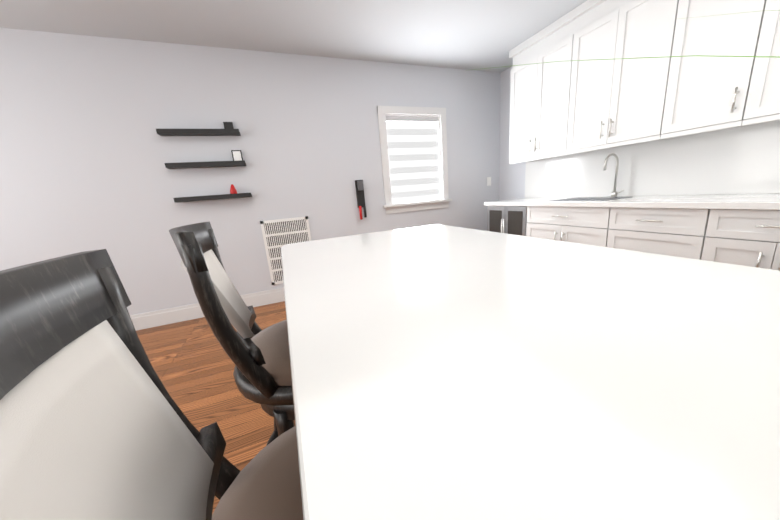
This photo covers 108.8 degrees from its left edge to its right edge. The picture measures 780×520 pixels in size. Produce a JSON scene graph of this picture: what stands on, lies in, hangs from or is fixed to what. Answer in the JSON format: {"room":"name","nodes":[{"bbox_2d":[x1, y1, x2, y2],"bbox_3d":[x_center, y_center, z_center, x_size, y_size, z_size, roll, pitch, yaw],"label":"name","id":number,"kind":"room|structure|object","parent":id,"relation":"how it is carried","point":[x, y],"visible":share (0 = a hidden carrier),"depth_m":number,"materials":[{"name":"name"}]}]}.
{"room":"kitchen","nodes":[
{"label":"kitchen","id":0,"kind":"room"},
{"bbox_2d":[136,301,295,513],"bbox_3d":[-0.100,1.312,-0.399,7.600,0.100,8.430,-10,14,-20],"label":"floor","id":1,"kind":"structure","parent":0,"point":[192,363],"depth_m":1.88,"materials":[{"name":"brown wood"}]},
{"bbox_2d":[0,249,302,519],"bbox_3d":[-0.095,0.506,0.457,0.532,1.084,0.472,-13,16,-32],"label":"stool","id":2,"kind":"object","parent":1,"relation":"on","point":[95,423],"visible":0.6,"depth_m":0.31,"materials":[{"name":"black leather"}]},
{"bbox_2d":[169,222,294,445],"bbox_3d":[-0.318,0.393,1.005,0.532,1.084,0.472,-12,15,-27],"label":"stool","id":3,"kind":"object","parent":1,"relation":"on","point":[257,355],"visible":0.35,"depth_m":0.79,"materials":[{"name":"black wood"}]},
{"bbox_2d":[487,206,527,235],"bbox_3d":[1.633,-0.243,3.402,0.684,0.873,0.605,-10,14,-20],"label":"beverage cooler","id":4,"kind":"object","parent":1,"relation":"on","point":[508,219],"visible":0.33,"depth_m":3.19,"materials":[{"name":"silver"}]},
{"bbox_2d":[526,206,610,246],"bbox_3d":[1.893,-0.112,2.760,0.684,0.875,0.798,-10,14,-20],"label":"base cabinet","id":5,"kind":"object","parent":1,"relation":"on","point":[586,225],"visible":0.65,"depth_m":2.51,"materials":[{"name":"white wood"}]},
{"bbox_2d":[484,193,779,209],"bbox_3d":[1.952,-0.512,2.438,0.673,0.039,2.535,-10,14,-20],"label":"countertop","id":6,"kind":"structure","parent":5,"relation":"on","point":[750,201],"depth_m":1.95,"materials":[{"name":"white stone"}]},
{"bbox_2d":[550,197,628,200],"bbox_3d":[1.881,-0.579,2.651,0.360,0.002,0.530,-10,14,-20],"label":"sink","id":7,"kind":"object","parent":6,"relation":"in","point":[592,199],"visible":0.93,"depth_m":2.60,"materials":[{"name":"grey metal"}]},
{"bbox_2d":[603,153,623,196],"bbox_3d":[2.047,-0.773,2.555,0.205,0.395,0.102,-10,14,-20],"label":"faucet","id":8,"kind":"object","parent":6,"relation":"on","point":[614,193],"visible":1,"depth_m":2.59,"materials":[{"name":"silver metal"}]},
{"bbox_2d":[607,208,709,259],"bbox_3d":[2.143,0.015,2.143,0.684,0.875,0.548,-10,14,-20],"label":"drawers","id":9,"kind":"object","parent":1,"relation":"on","point":[673,232],"visible":0.38,"depth_m":1.92,"materials":[{"name":"white wood"}]},
{"bbox_2d":[701,209,779,270],"bbox_3d":[2.347,0.118,1.641,0.684,0.875,0.548,-10,14,-20],"label":"base cabinet","id":10,"kind":"object","parent":1,"relation":"on","point":[750,238],"visible":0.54,"depth_m":1.58,"materials":[{"name":"white wood"}]},
{"bbox_3d":[0.585,0.572,0.379,0.617,0.865,2.840,-10,14,-20],"label":"cabinet","id":11,"kind":"object","parent":1,"relation":"on","visible":0},
{"bbox_2d":[281,224,779,519],"bbox_3d":[0.411,0.151,0.222,0.900,0.050,2.920,-10,14,-20],"label":"countertop","id":12,"kind":"structure","parent":11,"relation":"on","point":[442,372],"depth_m":0.30,"materials":[{"name":"white stone"}]},
{"bbox_2d":[0,28,500,314],"bbox_3d":[-1.689,-0.735,2.945,7.000,2.570,0.200,-10,14,-20],"label":"wall","id":13,"kind":"structure","parent":0,"point":[87,152],"depth_m":2.73,"materials":[{"name":"grey paint"}]},
{"bbox_2d":[156,129,240,135],"bbox_3d":[-1.785,-1.204,2.638,0.660,0.042,0.108,-10,14,-20],"label":"shelf ledge","id":14,"kind":"object","parent":13,"relation":"attached to","point":[198,132],"visible":1,"depth_m":2.60,"materials":[{"name":"black wood"}]},
{"bbox_2d":[165,160,245,168],"bbox_3d":[-1.762,-0.923,2.705,0.660,0.042,0.108,-10,14,-20],"label":"shelf ledge","id":15,"kind":"object","parent":13,"relation":"attached to","point":[186,165],"visible":1,"depth_m":2.66,"materials":[{"name":"black wood"}]},
{"bbox_2d":[130,288,284,330],"bbox_3d":[-1.510,0.447,3.140,6.890,0.160,0.016,-10,14,-20],"label":"baseboard","id":16,"kind":"structure","parent":13,"relation":"attached to","point":[146,320],"depth_m":2.90,"materials":[{"name":"white"}]},
{"bbox_2d":[173,193,251,201],"bbox_3d":[-1.737,-0.622,2.777,0.660,0.042,0.108,-10,14,-20],"label":"shelf ledge","id":17,"kind":"object","parent":13,"relation":"attached to","point":[210,197],"visible":1,"depth_m":2.73,"materials":[{"name":"black wood"}]},
{"bbox_2d":[223,122,242,193],"bbox_3d":[-1.560,-0.999,2.773,0.175,0.698,0.070,-10,14,-20],"label":"decor","id":18,"kind":"object","parent":17,"relation":"on","point":[236,155],"visible":0.73,"depth_m":2.80,"materials":[{"name":"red plastic"}]},
{"bbox_2d":[260,216,310,284],"bbox_3d":[-1.138,-0.106,3.179,0.500,0.725,0.012,-10,14,-20],"label":"air vent","id":19,"kind":"object","parent":13,"relation":"in","point":[278,234],"visible":0.54,"depth_m":3.13,"materials":[{"name":"grey metal"}]},
{"bbox_2d":[355,180,366,219],"bbox_3d":[-0.343,-0.719,3.342,0.090,0.460,0.073,-10,14,-20],"label":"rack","id":20,"kind":"object","parent":13,"relation":"attached to","point":[359,186],"visible":0.98,"depth_m":3.33,"materials":[{"name":"black metal"}]},
{"bbox_2d":[377,106,451,213],"bbox_3d":[0.312,-1.261,3.570,0.980,1.240,0.182,-10,14,-20],"label":"window","id":21,"kind":"structure","parent":13,"relation":"in","point":[389,206],"depth_m":3.52,"materials":[{"name":"white wood"}]},
{"bbox_2d":[386,116,439,202],"bbox_3d":[0.307,-1.277,3.574,0.720,1.010,0.065,-10,14,-20],"label":"window blind","id":22,"kind":"object","parent":21,"relation":"attached to","point":[413,156],"visible":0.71,"depth_m":3.56,"materials":[{"name":"grey fabric"}]},
{"bbox_2d":[487,177,490,185],"bbox_3d":[1.418,-1.126,4.000,0.075,0.118,0.008,-10,14,-20],"label":"light switch","id":23,"kind":"object","parent":13,"relation":"attached to","point":[488,181],"visible":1,"depth_m":4.00,"materials":[{"name":"white plastic"}]},
{"bbox_2d":[0,0,586,72],"bbox_3d":[-0.313,-1.276,-1.019,7.600,0.100,8.430,-10,14,-20],"label":"ceiling","id":24,"kind":"structure","parent":0,"point":[481,35],"depth_m":2.39,"materials":[{"name":"grey paint"}]},
{"bbox_2d":[499,66,773,200],"bbox_3d":[2.435,-0.904,2.232,0.200,2.570,4.680,-10,14,-20],"label":"wall","id":25,"kind":"structure","parent":0,"point":[511,181],"depth_m":3.82,"materials":[{"name":"grey paint"}]},
{"bbox_2d":[509,34,573,163],"bbox_3d":[1.698,-1.632,3.024,0.386,1.030,0.738,-10,14,-20],"label":"upper cabinet","id":26,"kind":"object","parent":25,"relation":"attached to","point":[539,101],"visible":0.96,"depth_m":2.91,"materials":[{"name":"white wood"}]},
{"bbox_2d":[509,0,631,67],"bbox_3d":[1.978,-2.064,2.107,0.358,0.187,2.495,-10,14,-20],"label":"crown molding","id":27,"kind":"structure","parent":26,"relation":"on","point":[581,16],"depth_m":2.58,"materials":[{"name":"white wood"}]},
{"bbox_2d":[566,0,678,154],"bbox_3d":[1.972,-1.493,2.350,0.386,1.030,0.738,-10,14,-20],"label":"upper cabinet","id":28,"kind":"object","parent":25,"relation":"attached to","point":[615,101],"visible":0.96,"depth_m":2.23,"materials":[{"name":"white wood"}]},
{"bbox_2d":[525,120,779,197],"bbox_3d":[2.237,-0.809,2.493,0.013,0.463,2.535,-10,14,-20],"label":"tile backsplash","id":29,"kind":"structure","parent":25,"relation":"attached to","point":[744,159],"depth_m":2.27,"materials":[{"name":"white tile"}]},
{"bbox_2d":[660,0,766,138],"bbox_3d":[2.182,-1.386,1.830,0.386,1.030,0.398,-10,14,-20],"label":"upper cabinet","id":30,"kind":"object","parent":25,"relation":"attached to","point":[706,92],"visible":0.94,"depth_m":1.79,"materials":[{"name":"white wood"}]},
{"bbox_2d":[742,0,779,125],"bbox_3d":[2.365,-1.293,1.381,0.386,1.030,0.583,-10,14,-20],"label":"upper cabinet","id":31,"kind":"object","parent":25,"relation":"attached to","point":[763,102],"visible":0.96,"depth_m":1.60,"materials":[{"name":"white wood"}]}
]}

